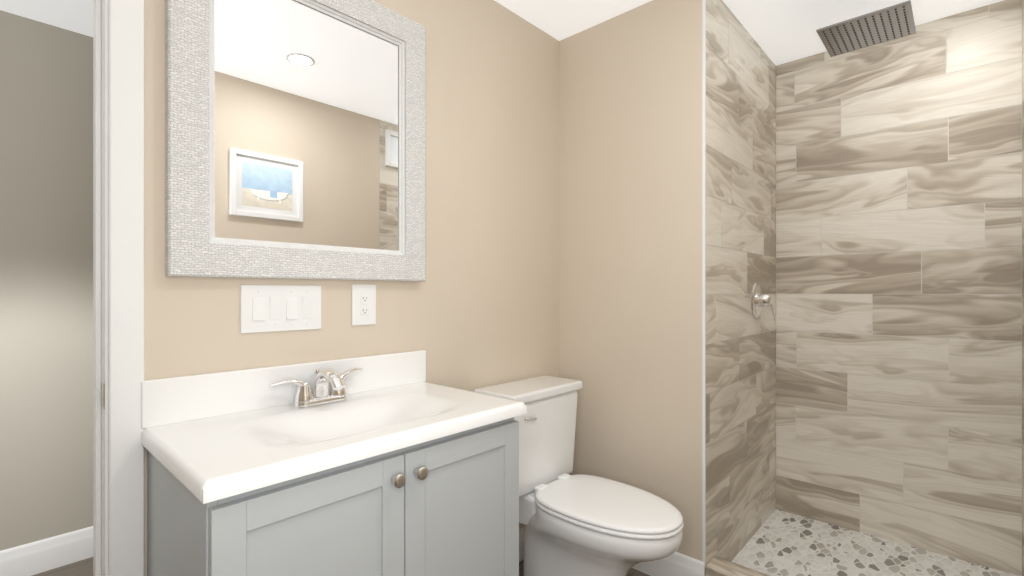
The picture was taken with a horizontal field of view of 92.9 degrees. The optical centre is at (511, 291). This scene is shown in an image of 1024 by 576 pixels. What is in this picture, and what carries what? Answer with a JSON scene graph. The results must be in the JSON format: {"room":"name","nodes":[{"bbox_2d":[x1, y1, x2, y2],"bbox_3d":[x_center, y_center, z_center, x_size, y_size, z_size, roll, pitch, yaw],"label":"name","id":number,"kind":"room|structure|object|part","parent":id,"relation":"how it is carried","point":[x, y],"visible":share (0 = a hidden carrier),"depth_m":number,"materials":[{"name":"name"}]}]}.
{"room":"bathroom","nodes":[
{"label":"bathroom","id":0,"kind":"room"},
{"bbox_2d":[0,10,92,550],"bbox_3d":[-2.054,0.020,2.168,0.100,2.380,3.800,0,0,43],"label":"wall","id":1,"kind":"structure","parent":0,"point":[46,281],"depth_m":2.12,"materials":[{"name":"beige paint"}]},
{"bbox_2d":[0,526,92,575],"bbox_3d":[-2.012,1.143,2.129,0.015,0.135,3.600,0,0,43],"label":"baseboard","id":2,"kind":"structure","parent":1,"relation":"attached to","point":[37,557],"depth_m":2.12,"materials":[{"name":"white wood"}]},
{"bbox_2d":[0,0,92,36],"bbox_3d":[-1.562,-1.220,1.714,1.440,0.100,3.800,0,0,43],"label":"ceiling","id":3,"kind":"structure","parent":0,"point":[74,15],"depth_m":2.03,"materials":[{"name":"white paint"}]},
{"bbox_2d":[144,0,558,575],"bbox_3d":[-0.013,-0.020,2.242,0.120,2.460,2.862,0,0,43],"label":"wall","id":4,"kind":"structure","parent":0,"point":[478,308],"depth_m":1.93,"materials":[{"name":"beige paint"}]},
{"bbox_2d":[93,0,100,575],"bbox_3d":[-1.005,0.190,1.178,0.035,2.040,0.011,0,0,43],"label":"door frame","id":5,"kind":"object","parent":4,"relation":"attached to","point":[96,287],"visible":1,"depth_m":1.17,"materials":[{"name":"white wood"}]},
{"bbox_2d":[101,0,143,575],"bbox_3d":[-0.967,0.153,1.198,0.141,2.113,0.076,0,0,43],"label":"door frame","id":6,"kind":"structure","parent":4,"relation":"attached to","point":[125,271],"depth_m":1.15,"materials":[{"name":"white wood"}]},
{"bbox_3d":[-0.967,0.245,1.148,0.030,0.060,0.004,0,0,43],"label":"door jamb strike","id":7,"kind":"part","parent":6,"relation":"part of","materials":[{"name":"silver metal"}]},
{"bbox_2d":[240,285,320,333],"bbox_3d":[-0.675,0.047,1.427,0.011,0.135,0.228,0,0,43],"label":"switch plate","id":8,"kind":"object","parent":4,"relation":"attached to","point":[270,308],"visible":1,"depth_m":1.42,"materials":[{"name":"white plastic"}]},
{"bbox_2d":[141,350,425,428],"bbox_3d":[-0.611,0.273,1.489,0.019,0.116,0.850,0,0,43],"label":"backsplash","id":9,"kind":"structure","parent":4,"relation":"attached to","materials":[{"name":"white stone"}]},
{"bbox_2d":[165,0,424,280],"bbox_3d":[-0.592,-0.505,1.498,0.035,0.930,0.785,0,0,43],"label":"mirror","id":10,"kind":"object","parent":4,"relation":"attached to","point":[294,139],"visible":1,"depth_m":1.44,"materials":[{"name":"mirror"}]},
{"label":"glass","id":11,"kind":"part","parent":10,"relation":"part of","materials":[{"name":"clear mirror"}]},
{"bbox_2d":[352,284,375,325],"bbox_3d":[-0.493,0.043,1.625,0.009,0.136,0.089,0,0,43],"label":"electrical outlet plate","id":12,"kind":"object","parent":4,"relation":"attached to","point":[363,304],"visible":1,"depth_m":1.62,"materials":[{"name":"white plastic"}]},
{"bbox_2d":[519,527,523,561],"bbox_3d":[-0.049,1.143,2.103,0.015,0.135,0.825,0,0,43],"label":"baseboard","id":13,"kind":"structure","parent":4,"relation":"attached to","point":[521,544],"depth_m":2.20,"materials":[{"name":"white wood"}]},
{"bbox_2d":[32,509,1017,575],"bbox_3d":[-0.539,1.254,1.429,3.330,0.112,4.770,0,0,43],"label":"floor","id":14,"kind":"structure","parent":0,"point":[781,543],"depth_m":2.19,"materials":[{"name":"tile"}]},
{"bbox_2d":[141,350,526,575],"bbox_3d":[-0.425,0.713,1.317,0.524,0.995,0.850,0,0,43],"label":"bathroom vanity","id":15,"kind":"object","parent":14,"relation":"on","point":[393,464],"visible":1,"depth_m":1.18,"materials":[{"name":"grey wood"}]},
{"bbox_3d":[-0.402,0.743,1.017,0.020,0.710,0.406,0,0,43],"label":"door","id":16,"kind":"part","parent":15,"relation":"part of","materials":[{"name":"grey wood"}]},
{"bbox_2d":[269,367,362,407],"bbox_3d":[-0.537,0.278,1.422,0.150,0.104,0.287,0,0,43],"label":"faucet","id":17,"kind":"object","parent":15,"relation":"on","point":[305,387],"depth_m":1.43,"materials":[{"name":"silver metal"}]},
{"bbox_3d":[-0.266,0.435,1.127,0.031,0.033,0.033,0,0,43],"label":"knob","id":18,"kind":"part","parent":15,"relation":"part of","materials":[{"name":"silver metal"}]},
{"bbox_3d":[-0.222,0.435,1.174,0.031,0.033,0.033,0,0,43],"label":"knob","id":19,"kind":"part","parent":15,"relation":"part of","materials":[{"name":"silver metal"}]},
{"bbox_3d":[-0.124,0.743,1.318,0.020,0.710,0.406,0,0,43],"label":"door","id":20,"kind":"part","parent":15,"relation":"part of","materials":[{"name":"grey wood"}]},
{"bbox_2d":[474,375,683,575],"bbox_3d":[0.279,0.802,1.886,0.768,0.816,0.464,0,0,43],"label":"toilet","id":21,"kind":"object","parent":14,"relation":"on","point":[583,525],"visible":0.96,"depth_m":1.85,"materials":[{"name":"white ceramic"}]},
{"bbox_3d":[0.077,0.623,2.072,0.203,0.375,0.442,0,0,43],"label":"tank","id":22,"kind":"part","parent":21,"relation":"part of","materials":[{"name":"white ceramic"}]},
{"bbox_3d":[0.079,0.414,2.070,0.224,0.040,0.464,0,0,43],"label":"lid","id":23,"kind":"part","parent":21,"relation":"part of","materials":[{"name":"white ceramic"}]},
{"bbox_3d":[0.066,0.495,1.914,0.020,0.026,0.079,0,0,43],"label":"lever","id":24,"kind":"part","parent":21,"relation":"part of","materials":[{"name":"silver metal"}]},
{"bbox_3d":[0.323,1.010,1.845,0.647,0.400,0.380,0,0,43],"label":"bowl","id":25,"kind":"part","parent":21,"relation":"part of","materials":[{"name":"white ceramic"}]},
{"bbox_3d":[1.149,1.155,1.658,0.940,0.111,0.107,0,0,43],"label":"wall","id":26,"kind":"structure","parent":14,"relation":"on","visible":0},
{"bbox_2d":[705,568,726,575],"bbox_3d":[1.111,1.153,1.617,0.940,0.115,0.004,0,0,43],"label":"curb","id":27,"kind":"object","parent":26,"relation":"attached to","point":[708,572],"visible":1,"depth_m":1.92,"materials":[{"name":"brown tile"}]},
{"bbox_2d":[705,556,767,575],"bbox_3d":[1.149,1.097,1.658,0.937,0.004,0.112,0,0,43],"label":"curb","id":28,"kind":"object","parent":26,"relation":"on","point":[721,566],"visible":1,"depth_m":1.93,"materials":[{"name":"beige tile"}]},
{"bbox_2d":[559,0,701,560],"bbox_3d":[0.846,-0.020,2.560,0.710,2.460,1.030,0,0,43],"label":"wall","id":29,"kind":"structure","parent":0,"point":[630,219],"depth_m":2.13,"materials":[{"name":"beige paint"}]},
{"bbox_2d":[632,552,704,575],"bbox_3d":[0.496,1.143,2.172,0.724,0.135,0.015,0,0,43],"label":"baseboard","id":30,"kind":"structure","parent":29,"relation":"attached to","point":[676,564],"depth_m":2.01,"materials":[{"name":"white wood"}]},
{"bbox_2d":[703,0,705,566],"bbox_3d":[0.765,-0.020,1.935,0.008,2.460,0.008,0,0,43],"label":"trim","id":31,"kind":"structure","parent":29,"relation":"attached to","point":[704,281],"depth_m":1.93,"materials":[{"name":"metal"}]},
{"bbox_2d":[702,0,775,564],"bbox_3d":[1.107,-0.020,2.313,0.010,2.460,1.020,0,0,43],"label":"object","id":32,"kind":"object","parent":29,"relation":"attached to","point":[740,262],"visible":0.9,"depth_m":2.22,"materials":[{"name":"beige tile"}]},
{"bbox_2d":[750,282,775,320],"bbox_3d":[1.243,0.048,2.398,0.074,0.191,0.176,0,0,43],"label":"shower valve","id":33,"kind":"object","parent":32,"relation":"attached to","point":[759,299],"visible":0.98,"depth_m":2.38,"materials":[{"name":"silver metal"}]},
{"bbox_2d":[494,0,1002,64],"bbox_3d":[0.245,-1.300,1.216,1.890,0.100,4.020,0,0,43],"label":"ceiling","id":34,"kind":"structure","parent":0,"point":[781,31],"depth_m":2.19,"materials":[{"name":"white paint"}]},
{"bbox_2d":[816,0,915,56],"bbox_3d":[1.455,-1.156,1.998,0.300,0.187,0.300,0,0,43],"label":"shower head","id":35,"kind":"object","parent":34,"relation":"attached to","point":[867,28],"visible":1,"depth_m":1.98},
{"bbox_3d":[1.618,-0.020,2.616,1.770,2.460,0.100,0,0,43],"label":"wall","id":36,"kind":"structure","parent":0,"visible":0},
{"bbox_2d":[776,0,1021,575],"bbox_3d":[1.805,-0.020,2.369,0.940,2.460,0.010,0,0,43],"label":"shower wall tiles","id":37,"kind":"structure","parent":36,"relation":"attached to","point":[899,290],"depth_m":2.30,"materials":[{"name":"beige tile"}]},
{"bbox_3d":[1.849,-0.020,1.635,0.100,2.460,1.030,0,0,43],"label":"wall","id":38,"kind":"structure","parent":0,"visible":0},
{"bbox_2d":[1022,0,1023,575],"bbox_3d":[1.805,-0.020,1.668,0.010,2.460,1.020,0,0,43],"label":"shower wall tiles","id":39,"kind":"structure","parent":38,"relation":"attached to","point":[1023,288],"depth_m":2.02,"materials":[{"name":"brown tile"}]}
]}

